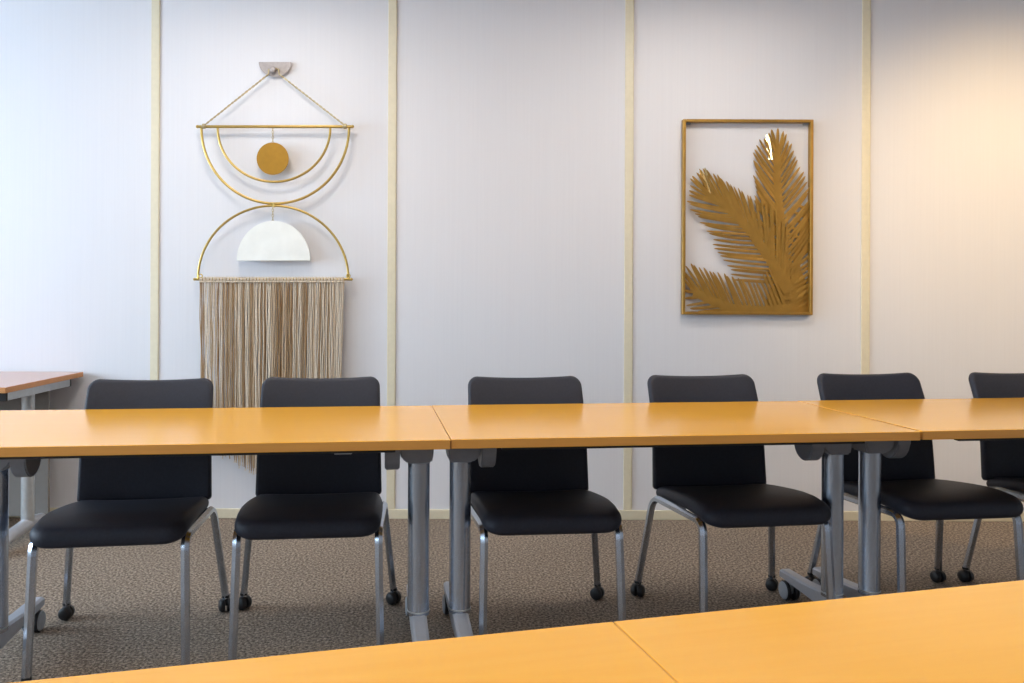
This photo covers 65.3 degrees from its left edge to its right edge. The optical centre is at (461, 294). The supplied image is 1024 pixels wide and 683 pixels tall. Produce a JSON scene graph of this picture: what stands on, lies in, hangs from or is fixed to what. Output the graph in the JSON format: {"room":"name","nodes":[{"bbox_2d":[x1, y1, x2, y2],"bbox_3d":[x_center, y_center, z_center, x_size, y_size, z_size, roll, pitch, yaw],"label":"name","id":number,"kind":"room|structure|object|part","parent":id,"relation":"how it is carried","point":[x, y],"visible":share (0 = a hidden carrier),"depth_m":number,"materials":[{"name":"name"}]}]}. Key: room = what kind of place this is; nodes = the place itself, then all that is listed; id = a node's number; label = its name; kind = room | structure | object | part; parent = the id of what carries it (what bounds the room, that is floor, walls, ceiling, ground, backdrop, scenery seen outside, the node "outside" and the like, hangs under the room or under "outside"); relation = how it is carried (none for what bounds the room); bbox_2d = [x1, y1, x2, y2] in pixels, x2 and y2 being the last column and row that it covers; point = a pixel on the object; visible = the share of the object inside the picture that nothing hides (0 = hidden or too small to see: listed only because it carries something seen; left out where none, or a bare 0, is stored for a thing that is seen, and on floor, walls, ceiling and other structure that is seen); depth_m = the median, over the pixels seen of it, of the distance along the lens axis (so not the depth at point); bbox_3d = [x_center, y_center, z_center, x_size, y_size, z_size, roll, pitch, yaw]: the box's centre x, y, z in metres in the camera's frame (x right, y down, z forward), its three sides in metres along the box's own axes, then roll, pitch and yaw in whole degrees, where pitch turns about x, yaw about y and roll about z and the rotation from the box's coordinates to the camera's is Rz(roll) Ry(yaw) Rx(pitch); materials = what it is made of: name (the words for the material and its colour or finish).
{"room":"meeting room","nodes":[
{"label":"meeting room","id":0,"kind":"room"},
{"bbox_2d":[0,0,1023,511],"bbox_3d":[-0.399,-0.232,4.085,9.840,2.720,0.120,0,0,0],"label":"wall","id":1,"kind":"structure","parent":0,"point":[510,176],"depth_m":4.03,"materials":[{"name":"white paint"}]},
{"bbox_2d":[150,0,159,379],"bbox_3d":[-1.546,-0.261,4.021,0.044,2.672,0.008,0,0,0],"label":"trim","id":2,"kind":"structure","parent":1,"relation":"attached to","point":[155,9],"depth_m":4.02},
{"bbox_2d":[259,62,290,76],"bbox_3d":[-0.939,-1.136,4.003,0.168,0.080,0.044,0,0,0],"label":"wall hook","id":3,"kind":"object","parent":1,"relation":"attached to","point":[283,67],"visible":1,"depth_m":4.01,"materials":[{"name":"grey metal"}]},
{"bbox_2d":[193,68,353,474],"bbox_3d":[-0.939,-0.088,3.980,0.801,2.102,0.038,0,0,0],"label":"wall hanging","id":4,"kind":"object","parent":3,"relation":"hanging from","point":[273,240],"depth_m":3.97,"materials":[{"name":"beige fabric"}]},
{"bbox_3d":[-1.290,0.308,3.977,0.035,0.799,0.032,0,0,0],"label":"fringe cord","id":5,"kind":"part","parent":4,"relation":"part of","materials":[{"name":"fabric"}]},
{"bbox_3d":[-1.273,0.332,3.977,0.036,0.847,0.032,0,0,0],"label":"fringe cord","id":6,"kind":"part","parent":4,"relation":"part of","materials":[{"name":"fabric"}]},
{"bbox_3d":[-1.260,0.348,3.975,0.032,0.879,0.031,0,0,19],"label":"fringe cord","id":7,"kind":"part","parent":4,"relation":"part of","materials":[{"name":"fabric"}]},
{"bbox_3d":[-1.246,0.344,3.976,0.024,0.871,0.032,0,0,12],"label":"fringe cord","id":8,"kind":"part","parent":4,"relation":"part of","materials":[{"name":"fabric"}]},
{"bbox_3d":[-1.225,0.354,3.977,0.030,0.891,0.032,0,0,0],"label":"fringe cord","id":9,"kind":"part","parent":4,"relation":"part of","materials":[{"name":"fabric"}]},
{"bbox_3d":[-1.207,0.351,3.977,0.034,0.884,0.032,0,0,0],"label":"fringe cord","id":10,"kind":"part","parent":4,"relation":"part of","materials":[{"name":"fabric"}]},
{"bbox_3d":[-1.198,0.364,3.978,0.025,0.911,0.030,0,0,33],"label":"fringe cord","id":11,"kind":"part","parent":4,"relation":"part of","materials":[{"name":"fabric"}]},
{"bbox_3d":[-1.177,0.359,3.975,0.031,0.901,0.031,0,0,19],"label":"fringe cord","id":12,"kind":"part","parent":4,"relation":"part of","materials":[{"name":"fabric"}]},
{"bbox_3d":[-1.163,0.363,3.977,0.025,0.909,0.032,0,0,0],"label":"fringe cord","id":13,"kind":"part","parent":4,"relation":"part of","materials":[{"name":"fabric"}]},
{"bbox_3d":[-1.147,0.357,3.977,0.022,0.896,0.031,0,0,17],"label":"fringe cord","id":14,"kind":"part","parent":4,"relation":"part of","materials":[{"name":"fabric"}]},
{"bbox_3d":[-1.129,0.375,3.977,0.023,0.932,0.032,0,0,0],"label":"fringe cord","id":15,"kind":"part","parent":4,"relation":"part of","materials":[{"name":"fabric"}]},
{"bbox_3d":[-1.111,0.388,3.977,0.025,0.959,0.032,0,0,0],"label":"fringe cord","id":16,"kind":"part","parent":4,"relation":"part of","materials":[{"name":"fabric"}]},
{"bbox_3d":[-1.096,0.383,3.977,0.021,0.949,0.032,0,0,0],"label":"fringe cord","id":17,"kind":"part","parent":4,"relation":"part of","materials":[{"name":"fabric"}]},
{"bbox_3d":[-1.076,0.394,3.977,0.027,0.970,0.032,0,0,0],"label":"fringe cord","id":18,"kind":"part","parent":4,"relation":"part of","materials":[{"name":"fabric"}]},
{"bbox_3d":[-1.063,0.393,3.979,0.026,0.969,0.032,0,0,38],"label":"fringe cord","id":19,"kind":"part","parent":4,"relation":"part of","materials":[{"name":"fabric"}]},
{"bbox_3d":[-1.047,0.404,3.977,0.024,0.991,0.030,0,0,23],"label":"fringe cord","id":20,"kind":"part","parent":4,"relation":"part of","materials":[{"name":"fabric"}]},
{"bbox_3d":[-1.028,0.401,3.977,0.022,0.985,0.032,0,0,7],"label":"fringe cord","id":21,"kind":"part","parent":4,"relation":"part of","materials":[{"name":"fabric"}]},
{"bbox_3d":[-1.014,0.401,3.978,0.025,0.985,0.030,0,0,33],"label":"fringe cord","id":22,"kind":"part","parent":4,"relation":"part of","materials":[{"name":"fabric"}]},
{"bbox_3d":[-0.997,0.412,3.977,0.023,1.007,0.030,0,0,24],"label":"fringe cord","id":23,"kind":"part","parent":4,"relation":"part of","materials":[{"name":"fabric"}]},
{"bbox_3d":[-0.981,0.426,3.977,0.020,1.034,0.032,0,0,0],"label":"fringe cord","id":24,"kind":"part","parent":4,"relation":"part of","materials":[{"name":"fabric"}]},
{"bbox_3d":[-0.963,0.418,3.977,0.019,1.019,0.032,0,0,12],"label":"fringe cord","id":25,"kind":"part","parent":4,"relation":"part of","materials":[{"name":"fabric"}]},
{"bbox_3d":[-0.947,0.436,3.977,0.023,1.054,0.031,0,0,23],"label":"fringe cord","id":26,"kind":"part","parent":4,"relation":"part of","materials":[{"name":"fabric"}]},
{"bbox_3d":[-0.932,-0.983,3.983,0.728,0.313,0.033,0,0,0],"label":"cord","id":27,"kind":"part","parent":4,"relation":"part of","materials":[{"name":"beige fabric"}]},
{"bbox_3d":[-0.930,0.432,3.977,0.021,1.047,0.031,0,0,17],"label":"fringe cord","id":28,"kind":"part","parent":4,"relation":"part of","materials":[{"name":"fabric"}]},
{"bbox_3d":[-0.913,0.426,3.977,0.021,1.035,0.032,0,0,14],"label":"fringe cord","id":29,"kind":"part","parent":4,"relation":"part of","materials":[{"name":"fabric"}]},
{"bbox_3d":[-0.896,0.410,3.977,0.022,1.004,0.031,0,0,22],"label":"fringe cord","id":30,"kind":"part","parent":4,"relation":"part of","materials":[{"name":"fabric"}]},
{"bbox_3d":[-0.880,0.397,3.977,0.024,0.976,0.030,0,0,27],"label":"fringe cord","id":31,"kind":"part","parent":4,"relation":"part of","materials":[{"name":"fabric"}]},
{"bbox_3d":[-0.867,0.394,3.977,0.027,0.971,0.032,0,0,0],"label":"fringe cord","id":32,"kind":"part","parent":4,"relation":"part of","materials":[{"name":"fabric"}]},
{"bbox_3d":[-0.848,0.408,3.977,0.024,0.998,0.032,0,0,0],"label":"fringe cord","id":33,"kind":"part","parent":4,"relation":"part of","materials":[{"name":"fabric"}]},
{"bbox_3d":[-0.832,0.397,3.977,0.025,0.976,0.032,0,0,0],"label":"fringe cord","id":34,"kind":"part","parent":4,"relation":"part of","materials":[{"name":"fabric"}]},
{"bbox_3d":[-0.815,0.400,3.977,0.022,0.982,0.032,0,0,0],"label":"fringe cord","id":35,"kind":"part","parent":4,"relation":"part of","materials":[{"name":"fabric"}]},
{"bbox_3d":[-0.800,0.377,3.977,0.028,0.937,0.032,0,0,0],"label":"fringe cord","id":36,"kind":"part","parent":4,"relation":"part of","materials":[{"name":"fabric"}]},
{"bbox_3d":[-0.780,0.394,3.977,0.027,0.971,0.030,0,0,41],"label":"fringe cord","id":37,"kind":"part","parent":4,"relation":"part of","materials":[{"name":"fabric"}]},
{"bbox_3d":[-0.765,0.378,3.975,0.034,0.939,0.028,0,0,-45],"label":"fringe cord","id":38,"kind":"part","parent":4,"relation":"part of","materials":[{"name":"fabric"}]},
{"bbox_3d":[-0.749,0.369,3.977,0.026,0.920,0.032,0,0,0],"label":"fringe cord","id":39,"kind":"part","parent":4,"relation":"part of","materials":[{"name":"fabric"}]},
{"bbox_3d":[-0.731,0.365,3.977,0.025,0.912,0.032,0,0,0],"label":"fringe cord","id":40,"kind":"part","parent":4,"relation":"part of","materials":[{"name":"fabric"}]},
{"bbox_3d":[-0.720,0.366,3.977,0.032,0.914,0.032,0,0,0],"label":"fringe cord","id":41,"kind":"part","parent":4,"relation":"part of","materials":[{"name":"fabric"}]},
{"bbox_3d":[-0.702,0.362,3.977,0.029,0.908,0.032,0,0,0],"label":"fringe cord","id":42,"kind":"part","parent":4,"relation":"part of","materials":[{"name":"fabric"}]},
{"bbox_3d":[-0.684,0.350,3.977,0.028,0.882,0.032,0,0,0],"label":"fringe cord","id":43,"kind":"part","parent":4,"relation":"part of","materials":[{"name":"fabric"}]},
{"bbox_3d":[-0.667,0.352,3.977,0.028,0.886,0.032,0,0,0],"label":"fringe cord","id":44,"kind":"part","parent":4,"relation":"part of","materials":[{"name":"fabric"}]},
{"bbox_3d":[-0.651,0.339,3.977,0.029,0.860,0.032,0,0,0],"label":"fringe cord","id":45,"kind":"part","parent":4,"relation":"part of","materials":[{"name":"fabric"}]},
{"bbox_3d":[-0.633,0.347,3.977,0.027,0.876,0.032,0,0,0],"label":"fringe cord","id":46,"kind":"part","parent":4,"relation":"part of","materials":[{"name":"fabric"}]},
{"bbox_3d":[-0.617,0.330,3.977,0.028,0.842,0.032,0,0,0],"label":"fringe cord","id":47,"kind":"part","parent":4,"relation":"part of","materials":[{"name":"fabric"}]},
{"bbox_3d":[-0.602,0.327,3.977,0.034,0.837,0.032,0,0,0],"label":"fringe cord","id":48,"kind":"part","parent":4,"relation":"part of","materials":[{"name":"fabric"}]},
{"bbox_2d":[386,0,396,508],"bbox_3d":[-0.351,-0.256,4.021,0.044,2.672,0.008,0,0,0],"label":"trim","id":49,"kind":"structure","parent":1,"relation":"attached to","point":[392,4],"depth_m":4.02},
{"bbox_2d":[9,508,1023,521],"bbox_3d":[-0.405,1.104,4.019,9.598,0.048,0.012,0,0,0],"label":"baseboard","id":50,"kind":"structure","parent":1,"relation":"attached to","point":[222,512],"depth_m":4.01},
{"bbox_2d":[623,0,633,509],"bbox_3d":[0.844,-0.251,4.021,0.044,2.672,0.008,0,0,0],"label":"trim","id":51,"kind":"structure","parent":1,"relation":"attached to","point":[629,4],"depth_m":4.02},
{"bbox_2d":[681,119,813,314],"bbox_3d":[1.435,-0.390,4.005,0.652,0.978,0.032,0,0,0],"label":"artwork","id":52,"kind":"object","parent":1,"relation":"attached to","point":[790,294],"visible":1,"depth_m":4.00,"materials":[{"name":"gold metal"}]},
{"bbox_2d":[861,0,870,373],"bbox_3d":[2.039,-0.246,4.021,0.044,2.672,0.008,0,0,0],"label":"trim","id":53,"kind":"structure","parent":1,"relation":"attached to","point":[866,4],"depth_m":4.02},
{"bbox_2d":[0,517,1023,682],"bbox_3d":[-0.405,1.178,0.512,9.840,0.100,7.265,0,0,0],"label":"floor","id":54,"kind":"structure","parent":0,"point":[317,594],"depth_m":3.12,"materials":[{"name":"carpet"}]},
{"bbox_2d":[0,371,82,544],"bbox_3d":[-2.601,0.748,3.665,1.400,0.730,0.684,0,0,0],"label":"side table","id":55,"kind":"object","parent":54,"relation":"on","point":[29,497],"visible":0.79,"depth_m":3.78,"materials":[{"name":"brown wood"}]},
{"bbox_3d":[-2.601,0.749,3.795,1.280,0.600,0.016,0,0,0],"label":"modesty panel","id":56,"kind":"part","parent":55,"relation":"part of","materials":[{"name":"grey metal"}]},
{"bbox_3d":[-1.993,0.759,3.665,0.056,0.625,0.056,0,0,0],"label":"leg","id":57,"kind":"part","parent":55,"relation":"part of","materials":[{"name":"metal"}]},
{"bbox_3d":[-1.951,0.431,3.665,0.040,0.040,0.544,0,0,0],"label":"rail","id":58,"kind":"part","parent":55,"relation":"part of","materials":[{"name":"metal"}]},
{"bbox_2d":[21,378,229,680],"bbox_3d":[-1.073,0.713,2.602,0.587,0.825,0.587,0,0,-8],"label":"chair","id":59,"kind":"object","parent":54,"relation":"on","point":[122,501],"visible":0.89,"depth_m":2.73,"materials":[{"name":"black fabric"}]},
{"bbox_3d":[-1.258,0.913,2.334,0.031,0.401,0.082,0,0,-8],"label":"leg","id":60,"kind":"part","parent":59,"relation":"part of","materials":[{"name":"silver metal"}]},
{"bbox_3d":[-1.338,0.900,2.718,0.037,0.357,0.138,0,0,-27],"label":"leg","id":61,"kind":"part","parent":59,"relation":"part of","materials":[{"name":"silver metal"}]},
{"bbox_3d":[-1.067,0.710,2.546,0.454,0.090,0.475,0,0,-8],"label":"seat","id":62,"kind":"part","parent":59,"relation":"part of","materials":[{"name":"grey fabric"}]},
{"bbox_3d":[-1.105,0.510,2.824,0.446,0.418,0.137,0,0,-8],"label":"backrest","id":63,"kind":"part","parent":59,"relation":"part of","materials":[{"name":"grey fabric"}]},
{"bbox_3d":[-0.826,0.915,2.395,0.031,0.401,0.082,0,0,-8],"label":"leg","id":64,"kind":"part","parent":59,"relation":"part of","materials":[{"name":"silver metal"}]},
{"bbox_3d":[-0.847,0.732,2.578,0.024,0.037,0.288,0,0,-5],"label":"rail","id":65,"kind":"part","parent":59,"relation":"part of","materials":[{"name":"silver metal"}]},
{"bbox_3d":[-0.855,0.902,2.786,0.037,0.357,0.138,0,0,11],"label":"leg","id":66,"kind":"part","parent":59,"relation":"part of","materials":[{"name":"silver metal"}]},
{"bbox_2d":[0,405,449,648],"bbox_3d":[-0.865,0.761,2.449,1.599,0.730,0.688,0,0,-7],"label":"folding table","id":67,"kind":"object","parent":54,"relation":"on","point":[27,437],"visible":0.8,"depth_m":2.39,"materials":[{"name":"brown wood"}]},
{"bbox_3d":[-1.396,0.763,2.389,0.070,0.486,0.070,0,0,-7],"label":"leg","id":68,"kind":"part","parent":67,"relation":"part of","materials":[{"name":"silver metal"}]},
{"bbox_3d":[-1.310,0.484,2.398,0.046,0.126,0.120,0,0,-7],"label":"hinge plate","id":69,"kind":"part","parent":67,"relation":"part of","materials":[{"name":"grey plastic"}]},
{"bbox_3d":[-0.731,0.430,2.168,1.100,0.014,0.022,0,0,-7],"label":"edge rail","id":70,"kind":"part","parent":67,"relation":"part of","materials":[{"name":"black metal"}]},
{"bbox_3d":[-0.219,0.489,2.522,0.046,0.126,0.120,0,0,-7],"label":"hinge plate","id":71,"kind":"part","parent":67,"relation":"part of","materials":[{"name":"grey plastic"}]},
{"bbox_3d":[-0.136,0.768,2.532,0.070,0.486,0.070,0,0,-6],"label":"leg","id":72,"kind":"part","parent":67,"relation":"part of","materials":[{"name":"silver metal"}]},
{"bbox_2d":[228,376,400,660],"bbox_3d":[-0.493,0.716,2.686,0.593,0.825,0.587,0,0,-6],"label":"chair","id":73,"kind":"object","parent":54,"relation":"on","point":[299,496],"visible":0.89,"depth_m":2.83,"materials":[{"name":"black leather"}]},
{"bbox_3d":[-0.688,0.915,2.427,0.031,0.401,0.082,0,0,-6],"label":"leg","id":74,"kind":"part","parent":73,"relation":"part of","materials":[{"name":"silver metal"}]},
{"bbox_3d":[-0.751,0.902,2.814,0.037,0.357,0.138,0,0,-25],"label":"leg","id":75,"kind":"part","parent":73,"relation":"part of","materials":[{"name":"silver metal"}]},
{"bbox_3d":[-0.488,0.713,2.631,0.454,0.090,0.475,0,0,-6],"label":"seat","id":76,"kind":"part","parent":73,"relation":"part of","materials":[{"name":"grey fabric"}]},
{"bbox_3d":[-0.514,0.512,2.910,0.446,0.418,0.137,0,0,-6],"label":"backrest","id":77,"kind":"part","parent":73,"relation":"part of","materials":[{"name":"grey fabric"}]},
{"bbox_3d":[-0.253,0.917,2.470,0.031,0.401,0.082,0,0,-6],"label":"leg","id":78,"kind":"part","parent":73,"relation":"part of","materials":[{"name":"silver metal"}]},
{"bbox_3d":[-0.266,0.735,2.654,0.024,0.037,0.288,0,0,-3],"label":"rail","id":79,"kind":"part","parent":73,"relation":"part of","materials":[{"name":"silver metal"}]},
{"bbox_3d":[-0.266,0.905,2.862,0.037,0.357,0.138,0,0,14],"label":"leg","id":80,"kind":"part","parent":73,"relation":"part of","materials":[{"name":"silver metal"}]},
{"bbox_2d":[11,622,676,682],"bbox_3d":[-0.413,0.763,0.478,1.399,0.730,0.688,0,0,-14],"label":"folding table","id":81,"kind":"object","parent":54,"relation":"on","point":[596,652],"visible":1,"depth_m":0.86,"materials":[{"name":"orange wood"}]},
{"bbox_2d":[468,376,625,634],"bbox_3d":[0.261,0.719,2.739,0.593,0.825,0.587,0,0,-6],"label":"chair","id":82,"kind":"object","parent":54,"relation":"on","point":[540,491],"visible":0.77,"depth_m":2.88,"materials":[{"name":"black leather"}]},
{"bbox_3d":[0.045,0.736,2.663,0.024,0.037,0.288,0,0,-8],"label":"rail","id":83,"kind":"part","parent":82,"relation":"part of","materials":[{"name":"silver metal"}]},
{"bbox_3d":[0.066,0.918,2.480,0.031,0.401,0.082,0,0,-6],"label":"leg","id":84,"kind":"part","parent":82,"relation":"part of","materials":[{"name":"silver metal"}]},
{"bbox_3d":[0.240,0.515,2.963,0.446,0.418,0.137,0,0,-6],"label":"backrest","id":85,"kind":"part","parent":82,"relation":"part of","materials":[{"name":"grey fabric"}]},
{"bbox_3d":[0.266,0.716,2.684,0.454,0.090,0.475,0,0,-6],"label":"seat","id":86,"kind":"part","parent":82,"relation":"part of","materials":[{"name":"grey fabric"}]},
{"bbox_3d":[0.488,0.908,2.915,0.037,0.357,0.138,0,0,14],"label":"leg","id":87,"kind":"part","parent":82,"relation":"part of","materials":[{"name":"silver metal"}]},
{"bbox_3d":[0.501,0.920,2.523,0.031,0.401,0.082,0,0,-6],"label":"leg","id":88,"kind":"part","parent":82,"relation":"part of","materials":[{"name":"silver metal"}]},
{"bbox_2d":[432,401,919,637],"bbox_3d":[0.625,0.767,2.625,1.399,0.730,0.688,0,0,-7],"label":"folding table","id":89,"kind":"object","parent":54,"relation":"on","point":[474,432],"visible":0.76,"depth_m":2.52,"materials":[{"name":"brown wood"}]},
{"bbox_3d":[-0.004,0.769,2.552,0.070,0.486,0.070,0,0,-7],"label":"leg","id":90,"kind":"part","parent":89,"relation":"part of","materials":[{"name":"silver metal"}]},
{"bbox_3d":[0.081,0.490,2.562,0.046,0.126,0.120,0,0,-7],"label":"hinge plate","id":91,"kind":"part","parent":89,"relation":"part of","materials":[{"name":"grey plastic"}]},
{"bbox_3d":[0.661,0.436,2.333,1.100,0.014,0.022,0,0,-7],"label":"edge rail","id":92,"kind":"part","parent":89,"relation":"part of","materials":[{"name":"black rubber"}]},
{"bbox_3d":[1.172,0.494,2.688,0.046,0.126,0.120,0,0,-7],"label":"hinge plate","id":93,"kind":"part","parent":89,"relation":"part of","materials":[{"name":"grey plastic"}]},
{"bbox_3d":[1.255,0.774,2.698,0.070,0.486,0.070,0,0,-7],"label":"leg","id":94,"kind":"part","parent":89,"relation":"part of","materials":[{"name":"silver metal"}]},
{"bbox_2d":[630,374,835,612],"bbox_3d":[0.958,0.722,2.832,0.592,0.825,0.587,0,0,-8],"label":"chair","id":95,"kind":"object","parent":54,"relation":"on","point":[723,486],"visible":0.87,"depth_m":2.97,"materials":[{"name":"black leather"}]},
{"bbox_3d":[0.695,0.909,2.951,0.037,0.357,0.138,0,0,-27],"label":"leg","id":96,"kind":"part","parent":95,"relation":"part of","materials":[{"name":"silver metal"}]},
{"bbox_3d":[0.744,0.739,2.748,0.024,0.037,0.288,0,0,-10],"label":"rail","id":97,"kind":"part","parent":95,"relation":"part of","materials":[{"name":"silver metal"}]},
{"bbox_3d":[0.772,0.921,2.567,0.031,0.401,0.082,0,0,-8],"label":"leg","id":98,"kind":"part","parent":95,"relation":"part of","materials":[{"name":"silver metal"}]},
{"bbox_3d":[0.929,0.518,3.055,0.446,0.418,0.137,0,0,-8],"label":"backrest","id":99,"kind":"part","parent":95,"relation":"part of","materials":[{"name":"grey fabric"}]},
{"bbox_3d":[0.965,0.719,2.777,0.454,0.090,0.475,0,0,-8],"label":"seat","id":100,"kind":"part","parent":95,"relation":"part of","materials":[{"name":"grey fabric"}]},
{"bbox_3d":[1.179,0.911,3.015,0.037,0.357,0.138,0,0,12],"label":"leg","id":101,"kind":"part","parent":95,"relation":"part of","materials":[{"name":"silver metal"}]},
{"bbox_3d":[1.205,0.923,2.624,0.031,0.401,0.082,0,0,-8],"label":"leg","id":102,"kind":"part","parent":95,"relation":"part of","materials":[{"name":"silver metal"}]},
{"bbox_2d":[614,580,1023,682],"bbox_3d":[0.947,0.769,0.812,1.399,0.730,0.688,0,0,-14],"label":"folding table","id":103,"kind":"object","parent":54,"relation":"on","point":[972,633],"visible":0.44,"depth_m":0.93,"materials":[{"name":"orange wood"}]},
{"bbox_2d":[799,398,1023,597],"bbox_3d":[2.022,0.773,2.801,1.399,0.730,0.688,0,0,-7],"label":"folding table","id":104,"kind":"object","parent":54,"relation":"on","point":[963,419],"visible":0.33,"depth_m":2.69,"materials":[{"name":"orange wood"}]},
{"bbox_3d":[1.393,0.775,2.722,0.070,0.486,0.070,0,0,-7],"label":"leg","id":105,"kind":"part","parent":104,"relation":"part of","materials":[{"name":"silver metal"}]},
{"bbox_3d":[1.479,0.496,2.732,0.046,0.126,0.120,0,0,-7],"label":"hinge plate","id":106,"kind":"part","parent":104,"relation":"part of","materials":[{"name":"grey plastic"}]},
{"bbox_3d":[2.060,0.442,2.510,1.100,0.014,0.022,0,0,-7],"label":"edge rail","id":107,"kind":"part","parent":104,"relation":"part of","materials":[{"name":"black metal"}]},
{"bbox_2d":[805,373,1023,592],"bbox_3d":[1.648,0.724,2.926,0.590,0.825,0.587,0,0,-7],"label":"chair","id":108,"kind":"object","parent":54,"relation":"on","point":[910,488],"visible":0.65,"depth_m":2.92,"materials":[{"name":"black leather"}]},
{"bbox_3d":[1.388,0.911,3.048,0.037,0.357,0.138,0,0,-26],"label":"leg","id":109,"kind":"part","parent":108,"relation":"part of","materials":[{"name":"silver metal"}]},
{"bbox_3d":[1.435,0.742,2.845,0.024,0.037,0.288,0,0,-10],"label":"rail","id":110,"kind":"part","parent":108,"relation":"part of","materials":[{"name":"silver metal"}]},
{"bbox_3d":[1.623,0.521,3.149,0.446,0.418,0.137,0,0,-7],"label":"backrest","id":111,"kind":"part","parent":108,"relation":"part of","materials":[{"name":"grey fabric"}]},
{"bbox_3d":[1.460,0.924,2.663,0.031,0.401,0.082,0,0,-7],"label":"leg","id":112,"kind":"part","parent":108,"relation":"part of","materials":[{"name":"silver metal"}]},
{"bbox_3d":[1.656,0.722,2.870,0.454,0.090,0.475,0,0,-7],"label":"seat","id":113,"kind":"part","parent":108,"relation":"part of","materials":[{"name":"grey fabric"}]},
{"bbox_3d":[1.872,0.914,3.107,0.037,0.357,0.138,0,0,12],"label":"leg","id":114,"kind":"part","parent":108,"relation":"part of","materials":[{"name":"silver metal"}]},
{"bbox_3d":[1.894,0.926,2.715,0.031,0.401,0.082,0,0,-7],"label":"leg","id":115,"kind":"part","parent":108,"relation":"part of","materials":[{"name":"silver metal"}]},
{"bbox_2d":[957,372,1023,581],"bbox_3d":[2.296,0.727,2.996,0.588,0.825,0.587,0,0,-7],"label":"chair","id":116,"kind":"object","parent":54,"relation":"on","point":[1002,461],"visible":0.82,"depth_m":3.15,"materials":[{"name":"black leather"}]},
{"bbox_3d":[2.034,0.914,3.119,0.037,0.357,0.138,0,0,-26],"label":"leg","id":117,"kind":"part","parent":116,"relation":"part of","materials":[{"name":"silver metal"}]},
{"bbox_3d":[2.269,0.524,3.219,0.446,0.418,0.137,0,0,-7],"label":"backrest","id":118,"kind":"part","parent":116,"relation":"part of","materials":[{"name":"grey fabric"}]},
{"bbox_3d":[2.301,0.725,2.940,0.454,0.090,0.475,0,0,-7],"label":"seat","id":119,"kind":"part","parent":116,"relation":"part of","materials":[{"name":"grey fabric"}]},
{"bbox_3d":[2.080,0.744,2.915,0.024,0.037,0.288,0,0,-9],"label":"rail","id":120,"kind":"part","parent":116,"relation":"part of","materials":[{"name":"silver metal"}]}
]}

